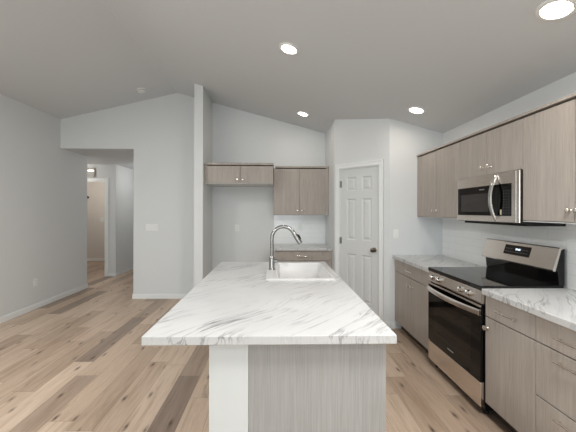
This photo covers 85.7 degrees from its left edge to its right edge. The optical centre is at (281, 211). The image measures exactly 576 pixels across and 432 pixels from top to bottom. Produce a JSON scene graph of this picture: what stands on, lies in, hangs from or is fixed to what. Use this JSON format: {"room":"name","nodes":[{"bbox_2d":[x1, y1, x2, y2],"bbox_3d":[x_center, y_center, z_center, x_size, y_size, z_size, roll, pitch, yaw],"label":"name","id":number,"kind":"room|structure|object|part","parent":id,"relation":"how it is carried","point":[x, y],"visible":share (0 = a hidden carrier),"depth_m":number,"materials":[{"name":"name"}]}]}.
{"room":"kitchen","nodes":[
{"label":"kitchen","id":0,"kind":"room"},
{"bbox_2d":[0,94,133,316],"bbox_3d":[-3.629,-0.042,1.012,0.120,2.985,16.420,0,0,-1],"label":"wall","id":1,"kind":"structure","parent":0,"point":[43,185],"depth_m":4.76,"materials":[{"name":"white paint"}]},
{"bbox_2d":[33,278,36,286],"bbox_3d":[-3.644,1.050,4.590,0.009,0.115,0.070,0,0,-1],"label":"wall outlet","id":2,"kind":"object","parent":1,"relation":"attached to","point":[34,279],"visible":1,"depth_m":4.58,"materials":[{"name":"white plastic"}]},
{"bbox_2d":[0,284,87,323],"bbox_3d":[-3.590,1.411,-0.603,0.133,0.078,12.950,0,0,-1],"label":"baseboard","id":3,"kind":"structure","parent":1,"relation":"attached to","point":[5,318],"depth_m":4.66,"materials":[{"name":"white paint"}]},
{"bbox_2d":[109,266,132,275],"bbox_3d":[-3.789,1.411,8.007,0.157,0.078,2.226,0,0,-1],"label":"baseboard","id":4,"kind":"structure","parent":1,"relation":"attached to","point":[129,268],"depth_m":7.15,"materials":[{"name":"white paint"}]},
{"bbox_2d":[87,182,104,257],"bbox_3d":[-5.165,0.195,9.088,2.600,2.505,0.120,0,0,-1],"label":"wall","id":5,"kind":"structure","parent":0,"point":[95,190],"depth_m":9.02,"materials":[{"name":"white paint"}]},
{"bbox_2d":[87,258,103,260],"bbox_3d":[-5.106,1.408,9.023,2.480,0.078,0.013,0,0,-1],"label":"baseboard","id":6,"kind":"structure","parent":5,"relation":"attached to","point":[88,259],"depth_m":9.01,"materials":[{"name":"white paint"}]},
{"bbox_2d":[87,164,109,272],"bbox_3d":[-5.058,0.195,6.939,2.480,2.505,0.120,0,0,-1],"label":"wall","id":7,"kind":"structure","parent":0,"point":[101,170],"depth_m":6.90,"materials":[{"name":"white paint"}]},
{"bbox_2d":[87,168,94,176],"bbox_3d":[-4.223,-0.854,6.870,0.156,0.205,0.053,0,0,-1],"label":"wall light","id":8,"kind":"object","parent":7,"relation":"attached to","point":[90,171],"visible":1,"depth_m":6.87,"materials":[{"name":"grey"}]},
{"bbox_2d":[87,178,108,275],"bbox_3d":[-4.330,0.361,6.945,0.964,2.175,0.140,0,0,-1],"label":"door frame","id":9,"kind":"structure","parent":7,"relation":"attached to","point":[106,180],"depth_m":6.88,"materials":[{"name":"white paint"}]},
{"bbox_2d":[68,150,133,169],"bbox_3d":[-4.330,-1.086,7.270,4.346,0.100,4.076,0,0,-1],"label":"ceiling","id":10,"kind":"structure","parent":0,"point":[125,158],"depth_m":5.99,"materials":[{"name":"white paint"}]},
{"bbox_2d":[60,93,325,293],"bbox_3d":[-0.686,-0.264,5.250,5.946,3.440,0.120,0,0,-1],"label":"wall","id":11,"kind":"structure","parent":0,"point":[159,131],"depth_m":5.17,"materials":[{"name":"white paint"}]},
{"bbox_2d":[146,224,157,230],"bbox_3d":[-2.154,0.272,5.153,0.181,0.100,0.010,0,0,-1],"label":"light switch","id":12,"kind":"object","parent":11,"relation":"attached to","point":[149,227],"visible":1,"depth_m":5.15,"materials":[{"name":"white plastic"}]},
{"bbox_2d":[132,294,186,298],"bbox_3d":[-1.885,1.415,5.218,1.190,0.078,0.133,0,0,-1],"label":"baseboard","id":13,"kind":"structure","parent":11,"relation":"attached to","point":[134,296],"depth_m":5.15,"materials":[{"name":"white paint"}]},
{"bbox_2d":[204,163,273,186],"bbox_3d":[-0.641,-0.557,4.872,1.020,0.308,0.634,0,0,-1],"label":"upper cabinet","id":14,"kind":"object","parent":11,"relation":"attached to","point":[215,174],"visible":1,"depth_m":4.59,"materials":[{"name":"beige laminate"}]},
{"bbox_3d":[-0.861,-0.541,4.592,0.484,0.254,0.018,0,0,-1],"label":"cabinet door","id":15,"kind":"part","parent":14,"relation":"part of","materials":[{"name":"beige laminate"}]},
{"bbox_3d":[-0.643,-0.406,4.888,1.014,0.005,0.602,0,0,-1],"label":"panel","id":16,"kind":"part","parent":14,"relation":"part of","materials":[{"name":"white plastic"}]},
{"bbox_3d":[-0.641,-0.697,4.883,1.020,0.030,0.612,0,0,-1],"label":"trim","id":17,"kind":"part","parent":14,"relation":"part of","materials":[{"name":"beige laminate"}]},
{"bbox_3d":[-0.373,-0.540,4.602,0.484,0.254,0.018,0,0,-1],"label":"cabinet door","id":18,"kind":"part","parent":14,"relation":"part of","materials":[{"name":"beige laminate"}]},
{"bbox_2d":[274,215,324,243],"bbox_3d":[0.297,0.301,5.208,0.862,0.505,0.008,0,0,-1],"label":"backsplash","id":19,"kind":"structure","parent":11,"relation":"attached to","point":[313,226],"depth_m":5.21,"materials":[{"name":"white tile"}]},
{"bbox_2d":[274,166,328,214],"bbox_3d":[0.299,-0.320,5.028,0.866,0.772,0.348,0,0,-1],"label":"upper cabinet","id":20,"kind":"object","parent":11,"relation":"attached to","point":[298,190],"visible":1,"depth_m":4.89,"materials":[{"name":"beige laminate"}]},
{"bbox_3d":[0.074,-0.305,4.890,0.406,0.722,0.018,0,0,-1],"label":"cabinet door","id":21,"kind":"part","parent":20,"relation":"part of","materials":[{"name":"beige laminate"}]},
{"bbox_3d":[0.312,-0.693,5.039,0.840,0.026,0.326,0,0,-1],"label":"trim","id":22,"kind":"part","parent":20,"relation":"part of","materials":[{"name":"beige laminate"}]},
{"bbox_3d":[0.484,-0.304,4.899,0.406,0.722,0.018,0,0,-1],"label":"cabinet door","id":23,"kind":"part","parent":20,"relation":"part of","materials":[{"name":"beige laminate"}]},
{"bbox_2d":[194,83,212,286],"bbox_3d":[-1.215,-0.204,4.833,0.125,3.319,0.691,0,0,-1],"label":"wall","id":24,"kind":"structure","parent":0,"point":[203,105],"depth_m":4.49,"materials":[{"name":"white paint"}]},
{"bbox_2d":[0,261,511,431],"bbox_3d":[-2.437,1.513,1.397,9.595,0.120,17.500,0,0,-1],"label":"floor","id":25,"kind":"structure","parent":0,"point":[78,361],"depth_m":2.75,"materials":[{"name":"brown wood"}]},
{"bbox_2d":[209,344,385,431],"bbox_3d":[0.061,1.021,2.347,0.840,0.874,1.910,0,0,-1],"label":"kitchen island","id":26,"kind":"object","parent":25,"relation":"on","point":[294,387],"visible":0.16,"depth_m":1.40,"materials":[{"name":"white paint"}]},
{"bbox_2d":[141,262,396,345],"bbox_3d":[-0.073,0.563,2.344,1.113,0.039,1.983,0,0,-1],"label":"island countertop","id":27,"kind":"structure","parent":26,"relation":"on","point":[234,304],"depth_m":1.63,"materials":[{"name":"white stone"}]},
{"bbox_2d":[269,225,301,269],"bbox_3d":[0.032,0.329,2.837,0.308,0.408,0.060,0,0,-1],"label":"faucet","id":28,"kind":"object","parent":27,"relation":"on","point":[272,260],"visible":1,"depth_m":2.82,"materials":[{"name":"silver metal"}]},
{"bbox_2d":[266,262,336,280],"bbox_3d":[0.141,0.639,2.843,0.559,0.211,0.836,0,0,-1],"label":"sink","id":29,"kind":"object","parent":27,"relation":"in","point":[284,271],"visible":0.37,"depth_m":3.20,"materials":[{"name":"white ceramic"}]},
{"bbox_2d":[275,251,331,268],"bbox_3d":[0.309,1.022,4.884,0.841,0.872,0.652,0,0,-1],"label":"base cabinet","id":30,"kind":"object","parent":25,"relation":"on","point":[291,256],"visible":0.22,"depth_m":4.59,"materials":[{"name":"beige laminate"}]},
{"bbox_3d":[0.296,0.663,4.602,0.798,0.142,0.018,0,0,-1],"label":"drawer","id":31,"kind":"part","parent":30,"relation":"part of","materials":[{"name":"beige laminate"}]},
{"bbox_2d":[274,244,331,250],"bbox_3d":[0.302,0.564,4.884,0.863,0.039,0.637,0,0,-1],"label":"countertop","id":32,"kind":"structure","parent":30,"relation":"on","point":[277,247],"depth_m":4.64,"materials":[{"name":"white stone"}]},
{"bbox_3d":[0.495,1.045,4.606,0.397,0.607,0.018,0,0,-1],"label":"cabinet door","id":33,"kind":"part","parent":30,"relation":"part of","materials":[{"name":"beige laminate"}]},
{"bbox_2d":[395,259,430,352],"bbox_3d":[1.694,1.025,3.422,0.635,0.872,0.892,0,0,-1],"label":"base cabinet","id":34,"kind":"object","parent":25,"relation":"on","point":[411,292],"visible":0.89,"depth_m":3.36,"materials":[{"name":"beige laminate"}]},
{"bbox_3d":[1.416,1.047,3.618,0.018,0.607,0.428,0,0,-1],"label":"cabinet door","id":35,"kind":"part","parent":34,"relation":"part of","materials":[{"name":"beige laminate"}]},
{"bbox_3d":[1.421,0.666,3.402,0.018,0.142,0.861,0,0,-1],"label":"drawer","id":36,"kind":"part","parent":34,"relation":"part of","materials":[{"name":"beige laminate"}]},
{"bbox_3d":[1.425,1.047,3.186,0.018,0.607,0.428,0,0,-1],"label":"cabinet door","id":37,"kind":"part","parent":34,"relation":"part of","materials":[{"name":"beige laminate"}]},
{"bbox_2d":[393,255,485,271],"bbox_3d":[1.697,0.567,3.424,0.627,0.039,0.896,0,0,-1],"label":"countertop","id":38,"kind":"structure","parent":34,"relation":"on","point":[422,262],"depth_m":3.37,"materials":[{"name":"white stone"}]},
{"bbox_2d":[427,238,564,413],"bbox_3d":[1.678,0.861,2.589,0.676,1.200,0.764,0,0,-1],"label":"range","id":39,"kind":"object","parent":25,"relation":"on","point":[456,300],"visible":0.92,"depth_m":2.46,"materials":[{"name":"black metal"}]},
{"bbox_3d":[1.373,0.723,2.583,0.065,0.044,0.752,0,0,-1],"label":"door handle","id":40,"kind":"part","parent":39,"relation":"part of","materials":[{"name":"silver metal"}]},
{"bbox_3d":[1.406,0.678,2.583,0.011,0.014,0.752,0,0,-1],"label":"door trim","id":41,"kind":"part","parent":39,"relation":"part of","materials":[{"name":"silver metal"}]},
{"bbox_3d":[1.417,1.307,2.584,0.028,0.175,0.752,0,0,-1],"label":"storage drawer","id":42,"kind":"part","parent":39,"relation":"part of","materials":[{"name":"silver metal"}]},
{"bbox_3d":[1.416,0.943,2.584,0.030,0.540,0.752,0,0,-1],"label":"oven door","id":43,"kind":"part","parent":39,"relation":"part of","materials":[{"name":"black glass"}]},
{"bbox_3d":[1.417,0.612,2.584,0.029,0.091,0.760,0,0,-1],"label":"control panel","id":44,"kind":"part","parent":39,"relation":"part of","materials":[{"name":"silver metal"}]},
{"bbox_3d":[1.394,0.612,2.435,0.034,0.054,0.054,0,0,-1],"label":"control knob","id":45,"kind":"part","parent":39,"relation":"part of","materials":[{"name":"silver metal"}]},
{"bbox_3d":[1.396,0.612,2.333,0.034,0.054,0.054,0,0,-1],"label":"control knob","id":46,"kind":"part","parent":39,"relation":"part of","materials":[{"name":"silver metal"}]},
{"bbox_2d":[428,267,563,290],"bbox_3d":[1.702,0.549,2.590,0.600,0.032,0.764,0,0,-1],"label":"cooktop","id":47,"kind":"object","parent":39,"relation":"in","point":[472,278],"depth_m":2.46,"materials":[{"name":"black glass"}]},
{"bbox_3d":[1.957,0.347,2.595,0.073,0.170,0.764,0,0,-1],"label":"backguard panel","id":48,"kind":"part","parent":39,"relation":"part of","materials":[{"name":"silver metal"}]},
{"bbox_2d":[482,296,538,431],"bbox_3d":[1.725,1.025,1.991,0.635,0.872,0.424,0,0,-1],"label":"base cabinet","id":49,"kind":"object","parent":25,"relation":"on","point":[510,360],"visible":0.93,"depth_m":1.96,"materials":[{"name":"beige laminate"}]},
{"bbox_3d":[1.425,0.666,1.985,0.035,0.012,0.166,0,0,-1],"label":"handle","id":50,"kind":"part","parent":49,"relation":"part of","materials":[{"name":"silver metal"}]},
{"bbox_3d":[1.452,0.666,1.986,0.018,0.142,0.421,0,0,-1],"label":"drawer","id":51,"kind":"part","parent":49,"relation":"part of","materials":[{"name":"beige laminate"}]},
{"bbox_2d":[536,316,575,431],"bbox_3d":[1.734,1.025,1.550,0.635,0.872,0.456,0,0,-1],"label":"base cabinet","id":52,"kind":"object","parent":25,"relation":"on","point":[556,346],"visible":0.95,"depth_m":1.65,"materials":[{"name":"beige laminate"}]},
{"bbox_2d":[482,288,575,330],"bbox_3d":[1.734,0.567,1.753,0.627,0.039,0.900,0,0,-1],"label":"countertop","id":53,"kind":"structure","parent":52,"relation":"on","point":[555,305],"depth_m":1.90,"materials":[{"name":"white stone"}]},
{"bbox_3d":[1.461,1.199,1.545,0.018,0.303,0.453,0,0,-1],"label":"drawer","id":54,"kind":"part","parent":52,"relation":"part of","materials":[{"name":"beige laminate"}]},
{"bbox_3d":[1.461,0.892,1.545,0.018,0.297,0.453,0,0,-1],"label":"drawer","id":55,"kind":"part","parent":52,"relation":"part of","materials":[{"name":"beige laminate"}]},
{"bbox_3d":[1.462,0.666,1.545,0.018,0.142,0.453,0,0,-1],"label":"drawer","id":56,"kind":"part","parent":52,"relation":"part of","materials":[{"name":"beige laminate"}]},
{"bbox_3d":[1.434,1.094,1.544,0.035,0.012,0.166,0,0,-1],"label":"handle","id":57,"kind":"part","parent":52,"relation":"part of","materials":[{"name":"silver metal"}]},
{"bbox_3d":[1.435,0.790,1.544,0.035,0.012,0.166,0,0,-1],"label":"handle","id":58,"kind":"part","parent":52,"relation":"part of","materials":[{"name":"silver metal"}]},
{"bbox_3d":[1.435,0.666,1.544,0.035,0.012,0.166,0,0,-1],"label":"handle","id":59,"kind":"part","parent":52,"relation":"part of","materials":[{"name":"silver metal"}]},
{"bbox_2d":[0,0,575,132],"bbox_3d":[-0.700,-1.680,-1.014,6.241,1.567,12.604,0,0,-1],"label":"ceiling","id":60,"kind":"structure","parent":0,"point":[458,61],"depth_m":2.97,"materials":[{"name":"white paint"}]},
{"bbox_2d":[136,88,145,92],"bbox_3d":[-2.161,-1.848,4.764,0.135,0.068,0.136,0,0,4],"label":"smoke detector","id":61,"kind":"object","parent":60,"relation":"attached to","point":[139,90],"visible":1,"depth_m":4.73,"materials":[{"name":"white plastic"}]},
{"bbox_2d":[279,42,298,54],"bbox_3d":[0.065,-1.495,2.862,0.183,0.057,0.188,0,0,3],"label":"recessed light","id":62,"kind":"object","parent":60,"relation":"in","point":[288,48],"visible":1,"depth_m":2.85,"materials":[{"name":"white plastic"}]},
{"bbox_2d":[297,111,308,116],"bbox_3d":[0.306,-1.421,4.536,0.183,0.057,0.188,0,0,3],"label":"recessed light","id":63,"kind":"object","parent":60,"relation":"in","point":[301,113],"visible":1,"depth_m":4.52,"materials":[{"name":"white"}]},
{"bbox_2d":[408,106,425,113],"bbox_3d":[1.483,-1.113,3.422,0.183,0.057,0.188,0,0,3],"label":"recessed light","id":64,"kind":"object","parent":60,"relation":"in","point":[413,109],"visible":1,"depth_m":3.40,"materials":[{"name":"white"}]},
{"bbox_2d":[535,0,575,20],"bbox_3d":[1.515,-1.114,1.714,0.183,0.057,0.188,0,0,3],"label":"recessed light","id":65,"kind":"object","parent":60,"relation":"in","point":[551,10],"visible":1,"depth_m":1.71,"materials":[{"name":"white plastic"}]},
{"bbox_2d":[325,121,333,270],"bbox_3d":[0.787,0.067,4.842,0.100,2.785,0.760,0,0,-1],"label":"wall","id":66,"kind":"structure","parent":0,"point":[329,145],"depth_m":4.74,"materials":[{"name":"white paint"}]},
{"bbox_2d":[334,119,389,321],"bbox_3d":[1.076,0.003,4.184,0.819,2.915,0.100,0,0,44],"label":"wall","id":67,"kind":"structure","parent":0,"point":[355,140],"depth_m":4.05,"materials":[{"name":"white paint"}]},
{"bbox_2d":[335,159,383,320],"bbox_3d":[1.039,0.403,4.179,0.712,2.114,0.158,0,0,44],"label":"door","id":68,"kind":"structure","parent":67,"relation":"in","point":[361,188],"depth_m":4.14,"materials":[{"name":"white paint"}]},
{"bbox_2d":[389,119,442,327],"bbox_3d":[1.723,0.146,3.923,0.774,2.632,0.100,0,0,-1],"label":"wall","id":69,"kind":"structure","parent":0,"point":[417,235],"depth_m":3.87,"materials":[{"name":"white paint"}]},
{"bbox_2d":[390,322,394,328],"bbox_3d":[1.373,1.422,3.859,0.056,0.078,0.013,0,0,-1],"label":"baseboard","id":70,"kind":"structure","parent":69,"relation":"attached to","point":[392,324],"depth_m":3.85,"materials":[{"name":"white paint"}]},
{"bbox_2d":[393,229,398,237],"bbox_3d":[1.418,0.283,3.862,0.070,0.115,0.010,0,0,-1],"label":"light switch","id":71,"kind":"object","parent":69,"relation":"attached to","point":[395,231],"visible":1,"depth_m":3.86,"materials":[{"name":"white plastic"}]},
{"bbox_2d":[443,72,575,144],"bbox_3d":[2.174,0.236,-0.861,0.120,2.453,12.424,0,0,-1],"label":"wall","id":72,"kind":"structure","parent":0,"point":[566,86],"depth_m":2.68,"materials":[{"name":"white paint"}]},
{"bbox_2d":[417,139,463,218],"bbox_3d":[1.841,-0.309,3.425,0.360,0.770,0.894,0,0,-1],"label":"upper cabinet","id":73,"kind":"object","parent":72,"relation":"attached to","point":[438,168],"visible":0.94,"depth_m":3.34,"materials":[{"name":"beige laminate"}]},
{"bbox_3d":[1.698,-0.299,3.626,0.018,0.728,0.430,0,0,-1],"label":"cabinet door","id":74,"kind":"part","parent":73,"relation":"part of","materials":[{"name":"beige laminate"}]},
{"bbox_3d":[1.853,-0.685,3.425,0.338,0.018,0.894,0,0,-1],"label":"trim","id":75,"kind":"part","parent":73,"relation":"part of","materials":[{"name":"beige laminate"}]},
{"bbox_3d":[1.708,-0.299,3.192,0.018,0.728,0.430,0,0,-1],"label":"cabinet door","id":76,"kind":"part","parent":73,"relation":"part of","materials":[{"name":"beige laminate"}]},
{"bbox_2d":[459,114,527,178],"bbox_3d":[1.860,-0.493,2.600,0.360,0.402,0.756,0,0,-1],"label":"upper cabinet","id":77,"kind":"object","parent":72,"relation":"attached to","point":[497,148],"visible":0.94,"depth_m":2.52,"materials":[{"name":"beige laminate"}]},
{"bbox_3d":[1.717,-0.483,2.786,0.018,0.360,0.374,0,0,-1],"label":"cabinet door","id":78,"kind":"part","parent":77,"relation":"part of","materials":[{"name":"beige laminate"}]},
{"bbox_3d":[1.871,-0.685,2.600,0.338,0.018,0.756,0,0,-1],"label":"trim","id":79,"kind":"part","parent":77,"relation":"part of","materials":[{"name":"beige laminate"}]},
{"bbox_3d":[1.725,-0.483,2.408,0.018,0.360,0.374,0,0,-1],"label":"cabinet door","id":80,"kind":"part","parent":77,"relation":"part of","materials":[{"name":"beige laminate"}]},
{"bbox_2d":[442,218,575,289],"bbox_3d":[2.035,0.130,2.582,0.008,0.855,2.595,0,0,-1],"label":"backsplash","id":81,"kind":"structure","parent":72,"relation":"attached to","point":[461,240],"depth_m":2.89,"materials":[{"name":"white tile"}]},
{"bbox_2d":[457,170,565,225],"bbox_3d":[1.825,-0.093,2.596,0.408,0.406,0.757,0,0,-1],"label":"microwave","id":82,"kind":"object","parent":81,"relation":"attached to","point":[497,199],"visible":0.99,"depth_m":2.44,"materials":[{"name":"silver metal"}]},
{"bbox_3d":[1.687,-0.106,2.698,0.014,0.382,0.547,0,0,-1],"label":"door","id":83,"kind":"part","parent":82,"relation":"part of","materials":[{"name":"silver metal"}]},
{"bbox_3d":[1.682,-0.086,2.690,0.005,0.246,0.531,0,0,-1],"label":"door glass","id":84,"kind":"part","parent":82,"relation":"part of","materials":[{"name":"black glass"}]},
{"bbox_3d":[1.660,-0.101,2.444,0.071,0.356,0.026,0,0,-1],"label":"door handle","id":85,"kind":"part","parent":82,"relation":"part of","materials":[{"name":"silver metal"}]},
{"bbox_3d":[1.695,-0.106,2.334,0.014,0.382,0.179,0,0,-1],"label":"control panel","id":86,"kind":"part","parent":82,"relation":"part of","materials":[{"name":"silver metal"}]},
{"bbox_2d":[522,93,575,223],"bbox_3d":[1.876,-0.309,1.836,0.360,0.770,0.772,0,0,-1],"label":"upper cabinet","id":87,"kind":"object","parent":72,"relation":"attached to","point":[549,130],"visible":1,"depth_m":1.99,"materials":[{"name":"beige laminate"}]},
{"bbox_3d":[1.888,-0.685,1.836,0.338,0.018,0.772,0,0,-1],"label":"trim","id":88,"kind":"part","parent":87,"relation":"part of","materials":[{"name":"beige laminate"}]},
{"bbox_3d":[1.891,0.073,1.837,0.329,0.005,0.770,0,0,-1],"label":"panel","id":89,"kind":"part","parent":87,"relation":"part of","materials":[{"name":"white wood"}]},
{"bbox_3d":[1.711,-0.006,1.859,0.032,0.032,0.032,0,0,-1],"label":"knob","id":90,"kind":"part","parent":87,"relation":"part of","materials":[{"name":"silver metal"}]},
{"bbox_3d":[1.741,-0.298,1.640,0.018,0.728,0.382,0,0,-1],"label":"cabinet door","id":91,"kind":"part","parent":87,"relation":"part of","materials":[{"name":"beige laminate"}]}
]}

